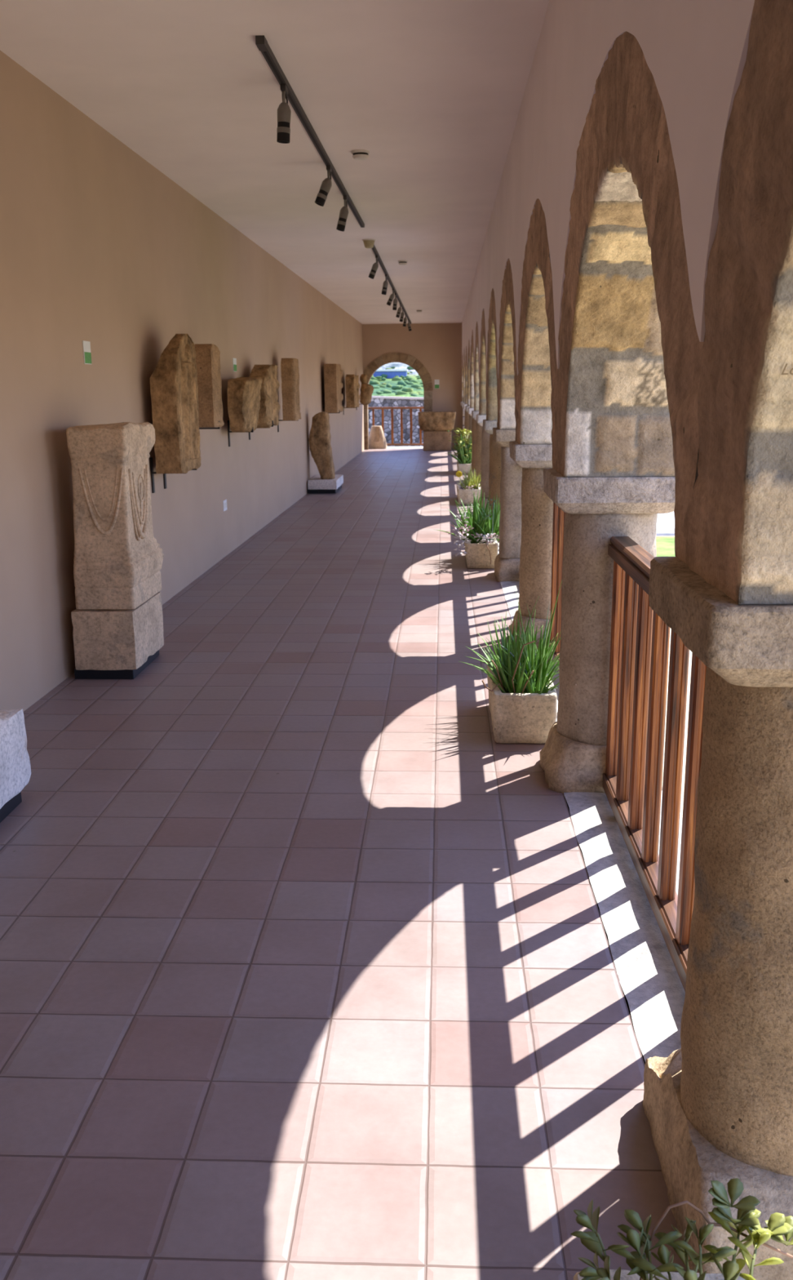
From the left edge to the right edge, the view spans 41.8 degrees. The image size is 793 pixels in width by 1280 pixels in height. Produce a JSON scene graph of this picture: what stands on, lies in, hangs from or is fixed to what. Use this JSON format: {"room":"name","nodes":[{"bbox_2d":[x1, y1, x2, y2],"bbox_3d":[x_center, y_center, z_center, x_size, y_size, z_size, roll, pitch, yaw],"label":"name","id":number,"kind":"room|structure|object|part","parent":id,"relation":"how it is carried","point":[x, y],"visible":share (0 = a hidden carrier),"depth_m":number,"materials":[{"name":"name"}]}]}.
{"room":"museum arcade gallery","nodes":[
{"label":"museum arcade gallery","id":0,"kind":"room"},
{"bbox_2d":[0,50,364,711],"bbox_3d":[-1.794,-2.385,9.286,0.250,3.600,37.000,0,14,3],"label":"wall","id":1,"kind":"structure","parent":0,"point":[100,246],"depth_m":6.48,"materials":[{"name":"beige paint"}]},
{"bbox_2d":[82,340,92,364],"bbox_3d":[-1.808,-1.679,6.075,0.008,0.130,0.120,0,14,3],"label":"wall label","id":2,"kind":"object","parent":1,"relation":"attached to","point":[86,344],"visible":1,"depth_m":6.06,"materials":[{"name":"paper"}]},
{"bbox_2d":[150,333,201,493],"bbox_3d":[-1.594,-1.637,7.501,0.307,1.108,0.655,0,14,3],"label":"relief slab","id":3,"kind":"object","parent":1,"relation":"attached to","point":[174,387],"visible":0.99,"depth_m":7.26,"materials":[{"name":"stone"}]},
{"bbox_2d":[194,343,224,429],"bbox_3d":[-1.577,-2.006,8.533,0.249,0.813,0.391,0,14,3],"label":"relief slab","id":4,"kind":"object","parent":1,"relation":"attached to","point":[207,355],"visible":0.81,"depth_m":8.36,"materials":[{"name":"stone"}]},
{"bbox_2d":[222,499,226,511],"bbox_3d":[-1.637,-1.286,9.930,0.009,0.100,0.150,0,14,3],"label":"socket","id":5,"kind":"object","parent":1,"relation":"attached to","point":[224,502],"visible":1,"depth_m":9.90,"materials":[{"name":"beige plastic"}]},
{"bbox_2d":[232,357,236,371],"bbox_3d":[-1.616,-2.748,10.385,0.008,0.130,0.160,0,14,3],"label":"wall label","id":6,"kind":"object","parent":1,"relation":"attached to","point":[234,360],"visible":1,"depth_m":10.36,"materials":[{"name":"paper"}]},
{"bbox_2d":[227,377,262,446],"bbox_3d":[-1.472,-2.215,10.086,0.319,0.659,0.915,0,14,3],"label":"fragment","id":7,"kind":"object","parent":1,"relation":"attached to","point":[243,393],"visible":1,"depth_m":9.72,"materials":[{"name":"stone"}]},
{"bbox_2d":[248,364,280,439],"bbox_3d":[-1.428,-2.527,11.057,0.321,0.782,0.731,0,14,3],"label":"relief slab","id":8,"kind":"object","parent":1,"relation":"attached to","point":[269,406],"visible":0.66,"depth_m":10.85,"materials":[{"name":"stone"}]},
{"bbox_2d":[277,358,301,431],"bbox_3d":[-1.359,-3.051,12.969,0.289,0.894,0.508,0,14,3],"label":"relief slab","id":9,"kind":"object","parent":1,"relation":"attached to","point":[290,370],"visible":1,"depth_m":12.76,"materials":[{"name":"stone"}]},
{"bbox_2d":[323,363,343,413],"bbox_3d":[-1.115,-4.326,18.179,0.312,0.971,0.854,0,14,3],"label":"relief slab","id":10,"kind":"object","parent":1,"relation":"attached to","point":[333,373],"visible":0.99,"depth_m":17.79,"materials":[{"name":"stone"}]},
{"bbox_2d":[343,374,360,414],"bbox_3d":[-0.947,-5.122,21.711,0.335,0.814,1.011,0,14,3],"label":"relief slab","id":11,"kind":"object","parent":1,"relation":"attached to","point":[353,386],"visible":1,"depth_m":21.25,"materials":[{"name":"stone"}]},
{"bbox_2d":[356,373,373,409],"bbox_3d":[-0.759,-5.949,24.957,0.422,0.840,0.677,0,14,3],"label":"fragment","id":12,"kind":"object","parent":1,"relation":"attached to","point":[366,389],"visible":0.98,"depth_m":24.73,"materials":[{"name":"stone"}]},
{"bbox_2d":[0,0,549,324],"bbox_3d":[-0.310,-3.884,8.988,3.337,0.329,37.250,0,14,3],"label":"ceiling","id":13,"kind":"structure","parent":0,"point":[433,91],"depth_m":5.95,"materials":[{"name":"paint"}]},
{"bbox_2d":[255,35,364,227],"bbox_3d":[-0.476,-3.404,7.487,0.040,0.059,5.705,0,14,3],"label":"track","id":14,"kind":"object","parent":13,"relation":"attached to","point":[261,42],"visible":0.88,"depth_m":5.98,"materials":[{"name":"grey metal"}]},
{"bbox_2d":[276,84,291,143],"bbox_3d":[-0.589,-2.750,5.442,0.078,0.278,0.110,0,14,3],"label":"spotlight","id":15,"kind":"object","parent":14,"relation":"hanging from","point":[284,112],"visible":1,"depth_m":5.41,"materials":[{"name":"grey metal"}]},
{"bbox_3d":[-0.585,-2.819,5.393,0.018,0.082,0.032,0,14,3],"label":"arm","id":16,"kind":"part","parent":15,"relation":"part of","materials":[{"name":"grey metal"}]},
{"bbox_2d":[315,164,332,206],"bbox_3d":[-0.522,-3.237,7.419,0.137,0.274,0.107,-4,14,-12],"label":"spotlight","id":17,"kind":"object","parent":14,"relation":"hanging from","point":[326,186],"visible":1,"depth_m":7.38,"materials":[{"name":"grey metal"}]},
{"bbox_3d":[-0.482,-3.307,7.381,0.018,0.082,0.032,0,14,3],"label":"arm","id":18,"kind":"part","parent":17,"relation":"part of","materials":[{"name":"grey metal"}]},
{"bbox_2d":[336,195,348,231],"bbox_3d":[-0.446,-3.523,8.592,0.105,0.278,0.117,0,14,3],"label":"spotlight","id":19,"kind":"object","parent":14,"relation":"hanging from","point":[344,213],"visible":1,"depth_m":8.55,"materials":[{"name":"grey metal"}]},
{"bbox_2d":[351,149,369,160],"bbox_3d":[-0.244,-3.296,7.072,0.123,0.052,0.123,0,14,3],"label":"smoke detector","id":20,"kind":"object","parent":13,"relation":"attached to","point":[358,154],"visible":1,"depth_m":7.03,"materials":[{"name":"beige plastic"}]},
{"bbox_2d":[362,238,375,248],"bbox_3d":[-0.300,-4.324,11.347,0.143,0.088,0.143,0,14,3],"label":"housing","id":21,"kind":"object","parent":13,"relation":"attached to","point":[368,242],"visible":1,"depth_m":11.30,"materials":[{"name":"plastic"}]},
{"bbox_2d":[371,244,411,324],"bbox_3d":[0.041,-6.218,18.960,0.040,0.097,15.255,0,14,2],"label":"track","id":22,"kind":"object","parent":13,"relation":"attached to","point":[374,249],"visible":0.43,"depth_m":15.13,"materials":[{"name":"grey metal"}]},
{"bbox_2d":[368,255,378,279],"bbox_3d":[-0.278,-4.488,12.519,0.122,0.274,0.122,0,14,3],"label":"spotlight","id":23,"kind":"object","parent":22,"relation":"hanging from","point":[375,265],"visible":1,"depth_m":12.48,"materials":[{"name":"grey metal"}]},
{"bbox_2d":[382,274,388,294],"bbox_3d":[-0.165,-5.010,14.657,0.098,0.279,0.115,0,14,3],"label":"spotlight","id":24,"kind":"object","parent":22,"relation":"hanging from","point":[385,284],"visible":1,"depth_m":14.62,"materials":[{"name":"grey metal"}]},
{"bbox_2d":[386,288,394,306],"bbox_3d":[-0.099,-5.536,16.786,0.136,0.272,0.109,-2,14,-7],"label":"spotlight","id":25,"kind":"object","parent":22,"relation":"hanging from","point":[392,295],"visible":1,"depth_m":16.75,"materials":[{"name":"grey metal"}]},
{"bbox_2d":[392,293,397,310],"bbox_3d":[-0.025,-5.748,17.666,0.084,0.279,0.112,0,14,3],"label":"spotlight","id":26,"kind":"object","parent":22,"relation":"hanging from","point":[395,300],"visible":1,"depth_m":17.63,"materials":[{"name":"grey metal"}]},
{"bbox_2d":[395,302,401,317],"bbox_3d":[0.038,-6.247,19.700,0.112,0.278,0.108,-2,14,-7],"label":"spotlight","id":27,"kind":"object","parent":22,"relation":"hanging from","point":[399,310],"visible":1,"depth_m":19.66,"materials":[{"name":"grey metal"}]},
{"bbox_2d":[400,307,404,321],"bbox_3d":[0.106,-6.557,20.964,0.098,0.279,0.115,0,14,3],"label":"spotlight","id":28,"kind":"object","parent":22,"relation":"hanging from","point":[402,312],"visible":1,"depth_m":20.93,"materials":[{"name":"grey metal"}]},
{"bbox_2d":[403,313,407,326],"bbox_3d":[0.183,-6.962,22.615,0.091,0.279,0.113,0,14,3],"label":"spotlight","id":29,"kind":"object","parent":22,"relation":"hanging from","point":[405,318],"visible":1,"depth_m":22.58,"materials":[{"name":"grey metal"}]},
{"bbox_2d":[407,319,412,331],"bbox_3d":[0.308,-7.439,24.556,0.105,0.278,0.109,0,14,3],"label":"spotlight","id":30,"kind":"object","parent":22,"relation":"hanging from","point":[408,323],"visible":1,"depth_m":24.52,"materials":[{"name":"grey metal"}]},
{"bbox_2d":[398,260,408,265],"bbox_3d":[0.081,-4.824,13.300,0.123,0.052,0.123,0,14,3],"label":"smoke detector","id":31,"kind":"object","parent":13,"relation":"attached to","point":[401,262],"visible":1,"depth_m":13.26,"materials":[{"name":"beige plastic"}]},
{"bbox_2d":[0,448,686,1279],"bbox_3d":[-0.521,-0.702,9.764,2.853,0.120,37.250,0,14,3],"label":"floor","id":32,"kind":"structure","parent":0,"point":[308,971],"depth_m":2.90,"materials":[{"name":"tile"}]},
{"bbox_2d":[0,708,31,822],"bbox_3d":[-1.669,0.520,3.676,0.472,0.375,0.775,0,14,3],"label":"block","id":33,"kind":"object","parent":32,"relation":"on","point":[15,761],"visible":1,"depth_m":3.89,"materials":[{"name":"white stone"}]},
{"bbox_2d":[71,591,164,679],"bbox_3d":[-1.587,-0.037,5.957,0.361,0.388,0.597,0,14,3],"label":"block","id":34,"kind":"object","parent":32,"relation":"on","point":[109,644],"visible":0.78,"depth_m":5.69,"materials":[{"name":"beige stone"}]},
{"bbox_2d":[66,422,164,609],"bbox_3d":[-1.564,-0.714,5.815,0.346,0.988,0.631,0,14,3],"label":"stone sculpture","id":35,"kind":"object","parent":34,"relation":"on","point":[118,558],"visible":1,"depth_m":5.57,"materials":[{"name":"stone"}]},
{"bbox_3d":[-1.554,-1.091,5.708,0.318,0.205,0.601,0,14,3],"label":"crown","id":36,"kind":"part","parent":35,"relation":"part of","materials":[{"name":"stone"}]},
{"bbox_3d":[-1.562,-0.413,5.888,0.343,0.368,0.630,0,14,3],"label":"moulding","id":37,"kind":"part","parent":35,"relation":"part of","materials":[{"name":"stone"}]},
{"bbox_2d":[307,474,343,493],"bbox_3d":[-1.113,-2.469,16.427,0.459,0.211,1.136,0,14,3],"label":"block","id":38,"kind":"object","parent":32,"relation":"on","point":[316,485],"visible":0.88,"depth_m":15.90,"materials":[{"name":"white stone"}]},
{"bbox_2d":[309,412,335,479],"bbox_3d":[-1.152,-3.003,16.058,0.379,1.008,0.350,0,14,3],"label":"stele","id":39,"kind":"object","parent":38,"relation":"on","point":[320,437],"visible":1,"depth_m":15.91,"materials":[{"name":"stone"}]},
{"bbox_2d":[423,431,451,450],"bbox_3d":[1.065,-5.203,27.090,0.740,0.522,0.770,0,14,3],"label":"stone pedestal","id":40,"kind":"object","parent":32,"relation":"on","point":[433,440],"visible":0.88,"depth_m":26.73,"materials":[{"name":"brown stone"}]},
{"bbox_2d":[417,411,456,431],"bbox_3d":[1.044,-5.662,26.899,0.991,0.470,0.908,0,14,3],"label":"stone basin","id":41,"kind":"object","parent":40,"relation":"on","point":[428,420],"visible":0.98,"depth_m":26.50,"materials":[{"name":"brown stone"}]},
{"bbox_2d":[446,427,471,474],"bbox_3d":[1.318,-3.549,19.441,0.830,0.846,1.284,-1,14,-1],"label":"trough","id":42,"kind":"object","parent":32,"relation":"on","point":[464,453],"visible":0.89,"depth_m":19.23,"materials":[{"name":"plant"}]},
{"bbox_2d":[437,490,500,568],"bbox_3d":[0.791,-1.041,9.441,0.879,0.659,0.859,-5,14,-18],"label":"trough","id":43,"kind":"object","parent":32,"relation":"on","point":[481,531],"visible":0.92,"depth_m":9.25,"materials":[{"name":"plant"}]},
{"bbox_2d":[456,466,481,505],"bbox_3d":[1.077,-2.202,14.607,0.477,0.495,1.109,0,14,4],"label":"trough","id":44,"kind":"object","parent":32,"relation":"on","point":[464,489],"visible":0.98,"depth_m":14.26,"materials":[{"name":"stone"}]},
{"bbox_2d":[456,471,462,488],"bbox_3d":[0.868,-2.203,14.408,0.094,0.285,0.116,0,14,3],"label":"flower","id":45,"kind":"object","parent":44,"relation":"on","point":[459,473],"depth_m":14.34,"materials":[{"name":"yellow plant"}]},
{"bbox_2d":[459,580,562,743],"bbox_3d":[0.572,0.036,4.846,0.568,0.718,0.761,3,14,15],"label":"potted plant","id":46,"kind":"object","parent":32,"relation":"on","point":[523,697],"visible":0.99,"depth_m":4.63,"materials":[{"name":"plant"}]},
{"bbox_2d":[570,1177,792,1279],"bbox_3d":[0.424,1.061,1.300,0.365,0.388,0.631,0,14,3],"label":"plant","id":47,"kind":"object","parent":32,"relation":"on","point":[779,1225],"visible":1,"depth_m":1.51,"materials":[{"name":"plant"}]},
{"bbox_3d":[0.469,0.923,1.528,0.283,0.228,0.091,-5,14,-17],"label":"trailing stem","id":48,"kind":"part","parent":47,"relation":"part of","materials":[{"name":"green plant"}]},
{"bbox_2d":[362,323,462,448],"bbox_3d":[0.554,-6.694,27.319,3.337,3.500,0.250,0,14,3],"label":"wall","id":49,"kind":"structure","parent":0,"point":[437,346],"depth_m":27.00,"materials":[{"name":"beige paint"}]},
{"bbox_2d":[363,352,433,449],"bbox_3d":[0.053,-6.297,27.432,1.821,2.476,0.284,0,14,3],"label":"trim","id":50,"kind":"structure","parent":49,"relation":"attached to","point":[428,388],"depth_m":27.13,"materials":[{"name":"stone"}]},
{"bbox_2d":[435,379,439,388],"bbox_3d":[1.057,-6.688,27.165,0.125,0.230,0.010,0,14,3],"label":"wall sign","id":51,"kind":"object","parent":49,"relation":"attached to","point":[437,381],"visible":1,"depth_m":27.16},
{"bbox_2d":[462,0,755,384],"bbox_3d":[1.063,-2.309,9.177,0.486,3.350,37.001,0,14,3],"label":"wall","id":52,"kind":"structure","parent":0,"point":[695,51],"depth_m":3.04,"materials":[{"name":"white paint"}]},
{"bbox_2d":[482,513,685,1061],"bbox_3d":[1.265,-1.669,13.441,0.453,0.016,29.001,0,14,3],"label":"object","id":53,"kind":"structure","parent":52,"relation":"attached to","point":[651,984],"depth_m":3.07,"materials":[{"name":"concrete"}]},
{"bbox_2d":[460,401,465,437],"bbox_3d":[1.909,-5.602,27.160,0.473,1.230,0.448,0,14,3],"label":"stone pier","id":54,"kind":"object","parent":53,"relation":"on","point":[464,410],"visible":0.1,"depth_m":26.95,"materials":[{"name":"stone"}]},
{"bbox_2d":[462,355,463,401],"bbox_3d":[1.849,-6.530,25.803,0.430,1.216,2.400,0,14,3],"label":"stone arch","id":55,"kind":"object","parent":54,"relation":"on","point":[462,355],"visible":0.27,"depth_m":26.55,"materials":[{"name":"stone"}]},
{"bbox_2d":[462,402,466,441],"bbox_3d":[1.801,-5.042,24.837,0.495,1.225,0.480,0,14,3],"label":"stone column","id":56,"kind":"structure","parent":53,"relation":"on","point":[463,403],"depth_m":24.71,"materials":[{"name":"stone"}]},
{"bbox_2d":[463,351,465,402],"bbox_3d":[1.737,-5.968,23.447,0.431,1.228,2.450,0,14,3],"label":"stone arch","id":57,"kind":"object","parent":56,"relation":"on","point":[464,351],"visible":0.2,"depth_m":24.21,"materials":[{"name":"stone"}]},
{"bbox_2d":[463,404,469,447],"bbox_3d":[1.690,-4.468,22.457,0.490,1.225,0.476,0,14,3],"label":"stone column","id":58,"kind":"structure","parent":53,"relation":"on","point":[464,405],"depth_m":22.31,"materials":[{"name":"stone"}]},
{"bbox_2d":[465,346,467,404],"bbox_3d":[1.629,-5.389,21.146,0.431,1.180,2.300,0,14,3],"label":"stone arch","id":59,"kind":"object","parent":58,"relation":"on","point":[466,360],"visible":0.2,"depth_m":21.95,"materials":[{"name":"stone"}]},
{"bbox_2d":[465,405,472,438],"bbox_3d":[1.587,-3.930,20.222,0.495,1.225,0.478,0,14,3],"label":"stone column","id":60,"kind":"structure","parent":53,"relation":"on","point":[467,407],"depth_m":20.06,"materials":[{"name":"stone"}]},
{"bbox_2d":[467,340,471,405],"bbox_3d":[1.525,-4.856,18.885,0.429,1.203,2.350,0,14,3],"label":"stone arch","id":61,"kind":"object","parent":60,"relation":"on","point":[468,353],"visible":0.18,"depth_m":19.66,"materials":[{"name":"stone"}]},
{"bbox_2d":[468,407,476,477],"bbox_3d":[1.479,-3.380,17.941,0.497,1.225,0.475,0,14,3],"label":"stone column","id":62,"kind":"structure","parent":53,"relation":"on","point":[474,422],"depth_m":17.85,"materials":[{"name":"stone"}]},
{"bbox_2d":[470,330,474,408],"bbox_3d":[1.415,-4.307,16.531,0.430,1.240,2.490,0,14,3],"label":"stone arch","id":63,"kind":"object","parent":62,"relation":"on","point":[472,366],"visible":0.23,"depth_m":17.35,"materials":[{"name":"stone"}]},
{"bbox_2d":[471,410,482,484],"bbox_3d":[1.367,-2.797,15.523,0.496,1.225,0.480,0,14,3],"label":"stone column","id":64,"kind":"structure","parent":53,"relation":"on","point":[479,428],"depth_m":15.41,"materials":[{"name":"stone"}]},
{"bbox_2d":[474,322,479,413],"bbox_3d":[1.304,-3.722,14.164,0.430,1.211,2.390,0,14,3],"label":"stone arch","id":65,"kind":"object","parent":64,"relation":"on","point":[477,383],"visible":0.23,"depth_m":14.93,"materials":[{"name":"stone"}]},
{"bbox_2d":[476,413,489,513],"bbox_3d":[1.260,-2.237,13.200,0.498,1.225,0.479,0,14,3],"label":"stone column","id":66,"kind":"structure","parent":53,"relation":"on","point":[485,436],"depth_m":13.10,"materials":[{"name":"beige stone"}]},
{"bbox_2d":[479,308,487,417],"bbox_3d":[1.196,-3.160,11.854,0.431,1.201,2.370,0,14,3],"label":"stone arch","id":67,"kind":"object","parent":66,"relation":"on","point":[483,386],"visible":0.23,"depth_m":12.59,"materials":[{"name":"stone"}]},
{"bbox_2d":[483,419,501,512],"bbox_3d":[1.152,-1.683,10.900,0.497,1.225,0.477,0,14,3],"label":"stone column","id":68,"kind":"structure","parent":53,"relation":"on","point":[495,474],"depth_m":10.76,"materials":[{"name":"beige stone"}]},
{"bbox_2d":[486,288,498,427],"bbox_3d":[1.087,-2.607,9.547,0.429,1.205,2.380,0,14,3],"label":"stone arch","id":69,"kind":"object","parent":68,"relation":"on","point":[492,381],"visible":0.29,"depth_m":10.30,"materials":[{"name":"stone"}]},
{"bbox_2d":[493,427,522,582],"bbox_3d":[1.041,-1.125,8.587,0.492,1.225,0.505,0,14,3],"label":"stone column","id":70,"kind":"structure","parent":53,"relation":"on","point":[507,562],"depth_m":8.45,"materials":[{"name":"beige stone"}]},
{"bbox_2d":[497,258,518,441],"bbox_3d":[0.981,-2.047,7.267,0.431,1.186,2.320,0,14,3],"label":"stone arch","id":71,"kind":"object","parent":70,"relation":"on","point":[508,414],"visible":0.27,"depth_m":7.94,"materials":[{"name":"stone"}]},
{"bbox_2d":[508,440,553,649],"bbox_3d":[0.935,-0.582,6.335,0.492,1.225,0.476,0,14,3],"label":"stone column","id":72,"kind":"structure","parent":53,"relation":"on","point":[537,508],"depth_m":6.20,"materials":[{"name":"beige stone"}]},
{"bbox_2d":[516,198,559,469],"bbox_3d":[0.875,-1.506,5.029,0.431,1.183,2.290,0,14,3],"label":"stone arch","id":73,"kind":"object","parent":72,"relation":"on","point":[538,377],"visible":0.37,"depth_m":5.65,"materials":[{"name":"stone"}]},
{"bbox_2d":[546,502,565,675],"bbox_3d":[0.894,-0.206,5.249,0.082,1.002,1.940,0,14,3],"label":"wooden railing","id":74,"kind":"object","parent":53,"relation":"on","point":[559,516],"visible":0.11,"depth_m":5.84,"materials":[{"name":"brown wood"}]},
{"bbox_3d":[0.899,0.220,5.351,0.072,0.057,1.890,0,14,3],"label":"rail","id":75,"kind":"part","parent":74,"relation":"part of","materials":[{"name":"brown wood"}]},
{"bbox_2d":[539,467,675,793],"bbox_3d":[0.831,-0.046,4.111,0.501,1.225,0.478,0,14,3],"label":"stone column","id":76,"kind":"structure","parent":53,"relation":"on","point":[573,756],"depth_m":3.96,"materials":[{"name":"beige stone"}]},
{"bbox_2d":[555,31,703,567],"bbox_3d":[0.773,-0.968,2.806,0.433,1.178,2.290,0,14,3],"label":"stone arch","id":77,"kind":"object","parent":76,"relation":"on","point":[631,348],"visible":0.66,"depth_m":3.24,"materials":[{"name":"stone"}]},
{"bbox_2d":[603,536,706,991],"bbox_3d":[0.790,0.330,3.025,0.082,1.002,1.940,0,14,3],"label":"wooden railing","id":78,"kind":"object","parent":53,"relation":"on","point":[640,639],"visible":0.56,"depth_m":3.19,"materials":[{"name":"brown wood"}]},
{"bbox_3d":[0.785,-0.122,2.916,0.082,0.072,1.940,0,14,3],"label":"rail","id":79,"kind":"part","parent":78,"relation":"part of","materials":[{"name":"brown wood"}]},
{"bbox_3d":[0.795,0.755,3.127,0.072,0.057,1.890,0,14,3],"label":"rail","id":80,"kind":"part","parent":78,"relation":"part of","materials":[{"name":"brown wood"}]},
{"bbox_2d":[643,556,792,1279],"bbox_3d":[0.727,0.487,1.897,0.507,1.225,0.558,0,14,3],"label":"stone column","id":81,"kind":"structure","parent":53,"relation":"on","point":[720,1107],"depth_m":1.78,"materials":[{"name":"beige stone"}]},
{"bbox_2d":[688,0,792,604],"bbox_3d":[0.669,-0.433,0.581,0.436,1.182,2.291,0,14,3],"label":"stone arch","id":82,"kind":"object","parent":81,"relation":"on","point":[741,540],"visible":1,"depth_m":1.50,"materials":[{"name":"stone"}]},
{"label":"outside","id":83,"kind":"structure","parent":0,"visible":0},
{"bbox_2d":[656,535,692,818],"bbox_3d":[20.839,-0.519,8.729,39.135,0.210,47.000,0,14,3],"label":"ground","id":84,"kind":"structure","parent":83,"point":[691,651],"depth_m":5.22,"materials":[{"name":"white"}]},
{"bbox_2d":[368,398,423,446],"bbox_3d":[-0.388,-6.406,30.648,10.500,1.800,0.500,0,14,3],"label":"wall","id":85,"kind":"structure","parent":84,"relation":"on","point":[375,402],"depth_m":30.36,"materials":[{"name":"grey stone"}]},
{"bbox_2d":[372,395,423,399],"bbox_3d":[-0.395,-7.136,30.473,10.500,0.420,0.580,0,14,3],"label":"trim","id":86,"kind":"structure","parent":85,"relation":"attached to","point":[373,397],"depth_m":30.18,"materials":[{"name":"beige"}]},
{"bbox_2d":[656,536,675,556],"bbox_3d":[8.787,-0.749,9.662,13.500,0.022,3.480,0,14,3],"label":"lawn","id":87,"kind":"structure","parent":84,"relation":"on","point":[665,545],"depth_m":10.89,"materials":[{"name":"green plant"}]},
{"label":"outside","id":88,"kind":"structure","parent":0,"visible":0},
{"bbox_2d":[368,362,423,397],"bbox_3d":[3.447,-24.753,77.278,60.000,15.129,96.000,0,14,3],"label":"hill","id":89,"kind":"structure","parent":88,"point":[397,365],"depth_m":52.08,"materials":[{"name":"green plant"}]},
{"bbox_2d":[373,368,408,377],"bbox_3d":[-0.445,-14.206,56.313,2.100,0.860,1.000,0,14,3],"label":"shed","id":90,"kind":"object","parent":89,"relation":"on","point":[391,373],"visible":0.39,"depth_m":55.86,"materials":[{"name":"blue plastic"}]},
{"bbox_2d":[369,366,423,396],"bbox_3d":[-0.153,-13.112,51.513,11.401,3.696,34.039,0,14,3],"label":"scrub","id":91,"kind":"object","parent":89,"relation":"on","point":[401,384],"visible":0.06,"depth_m":51.21,"materials":[{"name":"green plant"}]},
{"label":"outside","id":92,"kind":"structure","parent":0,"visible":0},
{"bbox_2d":[386,446,423,448],"bbox_3d":[0.264,-5.207,28.463,10.000,0.117,1.250,0,14,3],"label":"path","id":93,"kind":"structure","parent":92,"point":[388,447],"depth_m":28.41,"materials":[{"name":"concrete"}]},
{"bbox_2d":[368,425,387,448],"bbox_3d":[-0.535,-5.474,28.068,0.552,0.603,0.454,0,14,3],"label":"stone block","id":94,"kind":"object","parent":93,"relation":"on","point":[377,440],"visible":0.89,"depth_m":27.91,"materials":[{"name":"stone"}]},
{"bbox_2d":[368,406,423,445],"bbox_3d":[0.058,-5.789,28.306,2.800,1.093,0.080,0,14,3],"label":"wooden railing","id":95,"kind":"object","parent":93,"relation":"on","point":[392,408],"visible":0.33,"depth_m":28.26,"materials":[{"name":"brown wood"}]},
{"bbox_3d":[0.053,-6.291,28.185,2.800,0.060,0.080,0,14,3],"label":"rail","id":96,"kind":"part","parent":95,"relation":"part of","materials":[{"name":"brown wood"}]},
{"bbox_3d":[0.062,-5.343,28.413,2.800,0.050,0.050,0,14,3],"label":"rail","id":97,"kind":"part","parent":95,"relation":"part of","materials":[{"name":"brown wood"}]},
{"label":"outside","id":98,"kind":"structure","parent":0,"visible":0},
{"bbox_2d":[656,511,675,535],"bbox_3d":[9.297,-1.614,13.251,14.600,0.040,3.700,0,14,3],"label":"pavement","id":99,"kind":"structure","parent":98,"point":[665,522],"depth_m":12.44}
]}

